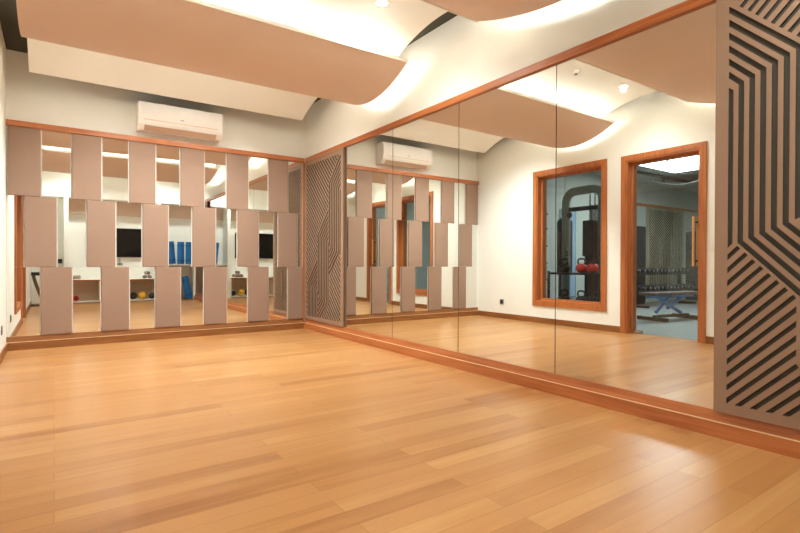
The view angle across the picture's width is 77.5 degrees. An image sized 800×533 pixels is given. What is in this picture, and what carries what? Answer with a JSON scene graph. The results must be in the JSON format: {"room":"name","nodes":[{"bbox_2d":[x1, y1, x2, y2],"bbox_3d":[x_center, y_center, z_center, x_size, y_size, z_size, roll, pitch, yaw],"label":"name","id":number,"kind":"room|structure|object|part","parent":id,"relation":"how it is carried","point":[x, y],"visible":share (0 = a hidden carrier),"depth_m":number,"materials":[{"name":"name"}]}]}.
{"room":"exercise studio","nodes":[
{"label":"exercise studio","id":0,"kind":"room"},
{"bbox_2d":[0,24,5,351],"bbox_3d":[-2.193,-0.731,2.264,0.180,3.320,7.630,0,0,-35],"label":"wall","id":1,"kind":"structure","parent":0,"point":[2,43],"depth_m":4.98,"materials":[{"name":"white paint"}]},
{"bbox_2d":[0,343,7,364],"bbox_3d":[-2.236,0.884,2.497,0.014,0.088,6.880,0,0,-35],"label":"baseboard","id":2,"kind":"structure","parent":1,"relation":"attached to","point":[3,352],"depth_m":4.90,"materials":[{"name":"brown wood"}]},
{"bbox_2d":[6,49,306,321],"bbox_3d":[-2.800,-0.757,6.425,3.566,3.320,0.100,0,0,-35],"label":"wall","id":3,"kind":"structure","parent":0,"point":[30,97],"depth_m":5.93,"materials":[{"name":"white paint"}]},
{"bbox_2d":[6,195,24,266],"bbox_3d":[-4.157,-0.381,5.394,0.155,0.774,0.007,0,0,-35],"label":"tile","id":4,"kind":"structure","parent":3,"relation":"attached to","point":[15,205],"depth_m":5.39,"materials":[{"name":"silver glass"}]},
{"bbox_2d":[7,267,40,336],"bbox_3d":[-4.101,0.382,5.439,0.299,0.752,0.007,0,0,-35],"label":"tile","id":5,"kind":"structure","parent":3,"relation":"attached to","point":[23,283],"depth_m":5.43,"materials":[{"name":"silver glass"}]},
{"bbox_2d":[8,125,40,196],"bbox_3d":[-4.083,-1.139,5.424,0.286,0.740,0.033,0,0,-35],"label":"fabric panel","id":6,"kind":"object","parent":3,"relation":"attached to","point":[24,144],"visible":1,"depth_m":5.41,"materials":[{"name":"beige fabric"}]},
{"bbox_2d":[25,196,56,266],"bbox_3d":[-3.968,-0.381,5.510,0.286,0.772,0.033,0,0,-35],"label":"fabric panel","id":7,"kind":"object","parent":3,"relation":"attached to","point":[40,212],"visible":1,"depth_m":5.50,"materials":[{"name":"beige fabric"}]},
{"bbox_2d":[41,267,71,334],"bbox_3d":[-3.853,0.382,5.596,0.286,0.750,0.033,0,0,-35],"label":"fabric panel","id":8,"kind":"object","parent":3,"relation":"attached to","point":[56,282],"visible":1,"depth_m":5.58,"materials":[{"name":"beige fabric"}]},
{"bbox_2d":[41,130,71,198],"bbox_3d":[-3.854,-1.139,5.598,0.288,0.742,0.007,0,0,-35],"label":"tile","id":9,"kind":"structure","parent":3,"relation":"attached to","point":[56,147],"depth_m":5.59,"materials":[{"name":"silver glass"}]},
{"bbox_2d":[57,198,86,266],"bbox_3d":[-3.739,-0.381,5.684,0.288,0.774,0.007,0,0,-35],"label":"tile","id":10,"kind":"structure","parent":3,"relation":"attached to","point":[71,213],"depth_m":5.68,"materials":[{"name":"silver glass"}]},
{"bbox_2d":[72,267,100,332],"bbox_3d":[-3.623,0.382,5.770,0.288,0.752,0.007,0,0,-35],"label":"tile","id":11,"kind":"structure","parent":3,"relation":"attached to","point":[86,281],"depth_m":5.77,"materials":[{"name":"silver glass"}]},
{"bbox_2d":[72,134,100,200],"bbox_3d":[-3.611,-1.139,5.752,0.286,0.740,0.033,0,0,-35],"label":"fabric panel","id":12,"kind":"object","parent":3,"relation":"attached to","point":[86,150],"visible":1,"depth_m":5.74,"materials":[{"name":"beige fabric"}]},
{"bbox_2d":[87,200,114,266],"bbox_3d":[-3.496,-0.381,5.838,0.286,0.772,0.033,0,0,-35],"label":"fabric panel","id":13,"kind":"object","parent":3,"relation":"attached to","point":[100,214],"visible":1,"depth_m":5.82,"materials":[{"name":"beige fabric"}]},
{"bbox_2d":[101,267,128,330],"bbox_3d":[-3.380,0.382,5.924,0.286,0.750,0.033,0,0,-35],"label":"fabric panel","id":14,"kind":"object","parent":3,"relation":"attached to","point":[114,280],"visible":1,"depth_m":5.91,"materials":[{"name":"beige fabric"}]},
{"bbox_2d":[101,138,128,202],"bbox_3d":[-3.382,-1.139,5.925,0.288,0.742,0.007,0,0,-35],"label":"tile","id":15,"kind":"structure","parent":3,"relation":"attached to","point":[114,152],"depth_m":5.92,"materials":[{"name":"silver glass"}]},
{"bbox_2d":[115,202,141,266],"bbox_3d":[-3.266,-0.381,6.011,0.288,0.774,0.007,0,0,-35],"label":"tile","id":16,"kind":"structure","parent":3,"relation":"attached to","point":[128,216],"depth_m":6.01,"materials":[{"name":"silver glass"}]},
{"bbox_2d":[129,267,154,328],"bbox_3d":[-3.151,0.382,6.098,0.288,0.752,0.007,0,0,-35],"label":"tile","id":17,"kind":"structure","parent":3,"relation":"attached to","point":[141,279],"depth_m":6.09,"materials":[{"name":"silver glass"}]},
{"bbox_2d":[129,141,155,203],"bbox_3d":[-3.139,-1.139,6.079,0.286,0.740,0.033,0,0,-35],"label":"fabric panel","id":18,"kind":"object","parent":3,"relation":"attached to","point":[142,156],"visible":1,"depth_m":6.06,"materials":[{"name":"beige fabric"}]},
{"bbox_2d":[6,126,302,336],"bbox_3d":[-2.832,-0.377,6.332,3.403,2.271,0.022,0,0,-35],"label":"trim","id":19,"kind":"structure","parent":3,"relation":"attached to","point":[6,126],"depth_m":5.36,"materials":[{"name":"white"}]},
{"bbox_2d":[6,318,303,350],"bbox_3d":[-2.822,0.831,6.323,3.414,0.145,0.064,0,0,-35],"label":"baseboard","id":20,"kind":"structure","parent":3,"relation":"attached to","point":[130,335],"depth_m":6.08,"materials":[{"name":"brown wood"}]},
{"bbox_2d":[142,204,167,266],"bbox_3d":[-3.023,-0.381,6.166,0.286,0.772,0.033,0,0,-35],"label":"fabric panel","id":21,"kind":"object","parent":3,"relation":"attached to","point":[154,216],"visible":1,"depth_m":6.15,"materials":[{"name":"beige fabric"}]},
{"bbox_2d":[6,119,304,162],"bbox_3d":[-2.810,-1.542,6.310,3.420,0.061,0.067,0,0,-35],"label":"trim","id":22,"kind":"structure","parent":3,"relation":"attached to","point":[47,127],"depth_m":6.06,"materials":[{"name":"orange wood"}]},
{"bbox_2d":[155,267,179,327],"bbox_3d":[-2.908,0.382,6.252,0.286,0.750,0.033,0,0,-35],"label":"fabric panel","id":23,"kind":"object","parent":3,"relation":"attached to","point":[167,279],"visible":1,"depth_m":6.23,"materials":[{"name":"beige fabric"}]},
{"bbox_2d":[156,145,179,205],"bbox_3d":[-2.909,-1.139,6.253,0.288,0.742,0.007,0,0,-35],"label":"tile","id":24,"kind":"structure","parent":3,"relation":"attached to","point":[167,157],"depth_m":6.25,"materials":[{"name":"silver glass"}]},
{"bbox_2d":[136,100,222,141],"bbox_3d":[-2.749,-1.803,6.250,0.970,0.329,0.229,0,0,-35],"label":"air conditioner","id":25,"kind":"object","parent":3,"relation":"attached to","point":[154,118],"visible":1,"depth_m":6.16,"materials":[{"name":"white plastic"}]},
{"bbox_2d":[168,205,191,266],"bbox_3d":[-2.794,-0.381,6.339,0.288,0.774,0.007,0,0,-35],"label":"tile","id":26,"kind":"structure","parent":3,"relation":"attached to","point":[179,217],"depth_m":6.33,"materials":[{"name":"silver glass"}]},
{"bbox_2d":[180,267,203,325],"bbox_3d":[-2.679,0.382,6.426,0.288,0.752,0.007,0,0,-35],"label":"tile","id":27,"kind":"structure","parent":3,"relation":"attached to","point":[191,278],"depth_m":6.42,"materials":[{"name":"silver glass"}]},
{"bbox_2d":[180,147,203,206],"bbox_3d":[-2.666,-1.139,6.407,0.286,0.740,0.033,0,0,-35],"label":"fabric panel","id":28,"kind":"object","parent":3,"relation":"attached to","point":[191,160],"visible":1,"depth_m":6.39,"materials":[{"name":"beige fabric"}]},
{"bbox_2d":[192,207,215,266],"bbox_3d":[-2.551,-0.381,6.493,0.286,0.772,0.033,0,0,-35],"label":"fabric panel","id":29,"kind":"object","parent":3,"relation":"attached to","point":[203,219],"visible":1,"depth_m":6.48,"materials":[{"name":"beige fabric"}]},
{"bbox_2d":[204,151,225,208],"bbox_3d":[-2.437,-1.139,6.581,0.288,0.742,0.007,0,0,-35],"label":"tile","id":30,"kind":"structure","parent":3,"relation":"attached to","point":[214,162],"depth_m":6.57,"materials":[{"name":"silver glass"}]},
{"bbox_2d":[204,267,226,324],"bbox_3d":[-2.436,0.382,6.580,0.286,0.750,0.033,0,0,-35],"label":"fabric panel","id":31,"kind":"object","parent":3,"relation":"attached to","point":[215,278],"visible":1,"depth_m":6.56,"materials":[{"name":"beige fabric"}]},
{"bbox_2d":[216,208,236,266],"bbox_3d":[-2.321,-0.381,6.667,0.288,0.774,0.007,0,0,-35],"label":"tile","id":32,"kind":"structure","parent":3,"relation":"attached to","point":[226,219],"depth_m":6.67,"materials":[{"name":"silver glass"}]},
{"bbox_2d":[226,153,247,209],"bbox_3d":[-2.194,-1.139,6.735,0.286,0.740,0.033,0,0,-35],"label":"fabric panel","id":33,"kind":"object","parent":3,"relation":"attached to","point":[237,165],"visible":1,"depth_m":6.72,"materials":[{"name":"beige fabric"}]},
{"bbox_2d":[227,267,247,322],"bbox_3d":[-2.206,0.382,6.753,0.288,0.752,0.007,0,0,-35],"label":"tile","id":34,"kind":"structure","parent":3,"relation":"attached to","point":[237,277],"depth_m":6.75,"materials":[{"name":"silver glass"}]},
{"bbox_2d":[237,210,258,266],"bbox_3d":[-2.079,-0.381,6.821,0.286,0.772,0.033,0,0,-35],"label":"fabric panel","id":35,"kind":"object","parent":3,"relation":"attached to","point":[247,220],"visible":1,"depth_m":6.80,"materials":[{"name":"beige fabric"}]},
{"bbox_2d":[248,156,267,211],"bbox_3d":[-1.964,-1.139,6.909,0.288,0.742,0.007,0,0,-35],"label":"tile","id":36,"kind":"structure","parent":3,"relation":"attached to","point":[257,167],"depth_m":6.90,"materials":[{"name":"silver glass"}]},
{"bbox_2d":[248,267,268,321],"bbox_3d":[-1.963,0.382,6.907,0.286,0.750,0.033,0,0,-35],"label":"fabric panel","id":37,"kind":"object","parent":3,"relation":"attached to","point":[258,277],"visible":1,"depth_m":6.89,"materials":[{"name":"beige fabric"}]},
{"bbox_2d":[259,211,277,266],"bbox_3d":[-1.849,-0.382,6.995,0.288,0.774,0.007,0,0,-35],"label":"tile","id":38,"kind":"structure","parent":3,"relation":"attached to","point":[268,221],"depth_m":6.99,"materials":[{"name":"silver glass"}]},
{"bbox_2d":[269,267,286,319],"bbox_3d":[-1.734,0.382,7.081,0.288,0.752,0.007,0,0,-35],"label":"mirror","id":39,"kind":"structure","parent":3,"relation":"attached to","point":[277,275],"depth_m":7.08,"materials":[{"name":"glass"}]},
{"bbox_2d":[268,159,287,212],"bbox_3d":[-1.721,-1.139,7.063,0.286,0.740,0.033,0,0,-35],"label":"fabric panel","id":40,"kind":"object","parent":3,"relation":"attached to","point":[277,169],"visible":1,"depth_m":7.04,"materials":[{"name":"beige fabric"}]},
{"bbox_2d":[278,212,297,266],"bbox_3d":[-1.606,-0.382,7.149,0.286,0.772,0.033,0,0,-35],"label":"fabric panel","id":41,"kind":"object","parent":3,"relation":"attached to","point":[287,222],"visible":1,"depth_m":7.13,"materials":[{"name":"beige fabric"}]},
{"bbox_2d":[287,267,302,318],"bbox_3d":[-1.516,0.382,7.218,0.225,0.750,0.033,0,0,-35],"label":"fabric panel","id":42,"kind":"object","parent":3,"relation":"attached to","point":[295,274],"visible":1,"depth_m":7.20,"materials":[{"name":"beige fabric"}]},
{"bbox_2d":[288,161,302,213],"bbox_3d":[-1.517,-1.140,7.219,0.227,0.742,0.007,0,0,-35],"label":"tile","id":43,"kind":"structure","parent":3,"relation":"attached to","point":[294,168],"depth_m":7.22,"materials":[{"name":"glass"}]},
{"bbox_2d":[298,214,301,266],"bbox_3d":[-1.461,-0.382,7.264,0.083,0.774,0.007,0,0,-35],"label":"mirror","id":44,"kind":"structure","parent":3,"relation":"attached to","point":[299,215],"depth_m":7.26,"materials":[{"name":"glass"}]},
{"bbox_2d":[303,163,304,318],"bbox_3d":[-1.399,-0.377,7.286,0.039,2.271,0.028,0,0,-35],"label":"trim","id":45,"kind":"structure","parent":3,"relation":"attached to","point":[303,163],"depth_m":7.27,"materials":[{"name":"orange wood"}]},
{"bbox_2d":[0,0,456,102],"bbox_3d":[-0.685,-2.351,3.297,3.476,0.080,7.430,0,0,-35],"label":"ceiling","id":46,"kind":"structure","parent":0,"point":[13,40],"depth_m":4.83,"materials":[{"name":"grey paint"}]},
{"bbox_2d":[27,38,317,120],"bbox_3d":[-2.081,-2.163,5.269,3.010,0.330,1.760,0,0,-35],"label":"ceiling panel","id":47,"kind":"object","parent":46,"relation":"hanging from","point":[45,58],"visible":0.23,"depth_m":5.63,"materials":[{"name":"white paint"}]},
{"bbox_2d":[16,0,407,104],"bbox_3d":[-1.552,-2.044,4.505,3.010,0.555,1.364,0,1,-35],"label":"ceiling panel","id":48,"kind":"object","parent":46,"relation":"hanging from","point":[198,36],"visible":1,"depth_m":4.11,"materials":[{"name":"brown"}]},
{"bbox_2d":[202,0,447,55],"bbox_3d":[-0.867,-2.148,3.519,3.010,0.330,1.760,0,0,-35],"label":"ceiling panel","id":49,"kind":"object","parent":46,"relation":"hanging from","point":[389,29],"visible":0.61,"depth_m":4.31,"materials":[{"name":"white paint"}]},
{"bbox_2d":[376,0,387,6],"bbox_3d":[-0.150,-2.199,4.162,0.108,0.013,0.108,0,0,-35],"label":"recessed light","id":50,"kind":"object","parent":49,"relation":"attached to","point":[381,3],"visible":1,"depth_m":4.16,"materials":[{"name":"white plastic"}]},
{"bbox_2d":[419,0,561,21],"bbox_3d":[-0.040,-2.039,2.329,3.010,0.528,2.024,0,0,-35],"label":"ceiling panel","id":51,"kind":"object","parent":46,"relation":"hanging from","point":[474,10],"visible":1,"depth_m":3.60,"materials":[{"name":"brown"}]},
{"bbox_2d":[0,328,799,532],"bbox_3d":[-0.740,0.954,3.280,3.726,0.050,7.620,0,0,-35],"label":"floor","id":52,"kind":"structure","parent":0,"point":[303,430],"depth_m":2.48,"materials":[{"name":"brown wood"}]},
{"bbox_2d":[306,0,686,157],"bbox_3d":[0.806,-0.732,4.284,0.100,3.320,7.530,0,0,-35],"label":"wall","id":53,"kind":"structure","parent":0,"point":[461,55],"depth_m":4.47,"materials":[{"name":"white paint"}]},
{"bbox_2d":[304,147,344,326],"bbox_3d":[-1.043,-0.373,6.781,0.026,2.269,1.168,0,0,-35],"label":"decorative wall panel","id":54,"kind":"object","parent":53,"relation":"attached to","point":[324,174],"visible":1,"depth_m":6.69,"materials":[{"name":"brown wood"}]},
{"bbox_3d":[-1.038,-0.373,6.784,0.015,2.269,1.168,0,0,-35],"label":"edge trim","id":55,"kind":"part","parent":54,"relation":"part of","materials":[{"name":"brown wood"}]},
{"bbox_2d":[345,129,392,336],"bbox_3d":[-0.384,-0.364,5.865,0.006,2.267,1.068,0,0,-35],"label":"wall mirror","id":56,"kind":"object","parent":53,"relation":"attached to","point":[369,162],"visible":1,"depth_m":5.82,"materials":[{"name":"silver glass"}]},
{"bbox_2d":[392,103,458,351],"bbox_3d":[0.229,-0.357,4.982,0.006,2.267,1.069,0,0,-35],"label":"wall mirror","id":57,"kind":"object","parent":53,"relation":"attached to","point":[426,148],"visible":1,"depth_m":4.90,"materials":[{"name":"silver glass"}]},
{"bbox_2d":[458,65,556,373],"bbox_3d":[0.840,-0.350,4.100,0.006,2.267,1.063,0,0,-35],"label":"wall mirror","id":58,"kind":"object","parent":53,"relation":"attached to","point":[507,133],"visible":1,"depth_m":4.03,"materials":[{"name":"silver glass"}]},
{"bbox_2d":[305,0,715,161],"bbox_3d":[0.601,-1.520,4.447,0.052,0.061,6.878,0,0,-35],"label":"trim","id":59,"kind":"structure","parent":53,"relation":"attached to","point":[687,6],"depth_m":3.69,"materials":[{"name":"orange wood"}]},
{"bbox_2d":[344,12,688,344],"bbox_3d":[0.569,-0.354,4.518,0.024,2.271,6.740,0,0,-35],"label":"trim","id":60,"kind":"structure","parent":53,"relation":"attached to","point":[688,12],"depth_m":3.67,"materials":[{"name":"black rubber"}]},
{"bbox_2d":[304,319,799,459],"bbox_3d":[0.586,0.854,4.459,0.064,0.145,6.888,0,0,-35],"label":"baseboard","id":61,"kind":"structure","parent":53,"relation":"attached to","point":[785,441],"depth_m":3.29,"materials":[{"name":"orange wood"}]},
{"bbox_2d":[555,2,715,408],"bbox_3d":[1.455,-0.343,3.215,0.006,2.267,1.078,0,0,-35],"label":"wall mirror","id":62,"kind":"object","parent":53,"relation":"attached to","point":[635,161],"visible":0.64,"depth_m":3.13,"materials":[{"name":"silver glass"}]},
{"bbox_2d":[713,0,799,429],"bbox_3d":[2.074,-0.336,2.269,0.026,2.269,1.168,0,0,-35],"label":"decorative wall panel","id":63,"kind":"object","parent":53,"relation":"attached to","point":[757,245],"visible":1,"depth_m":2.58,"materials":[{"name":"brown wood"}]}
]}

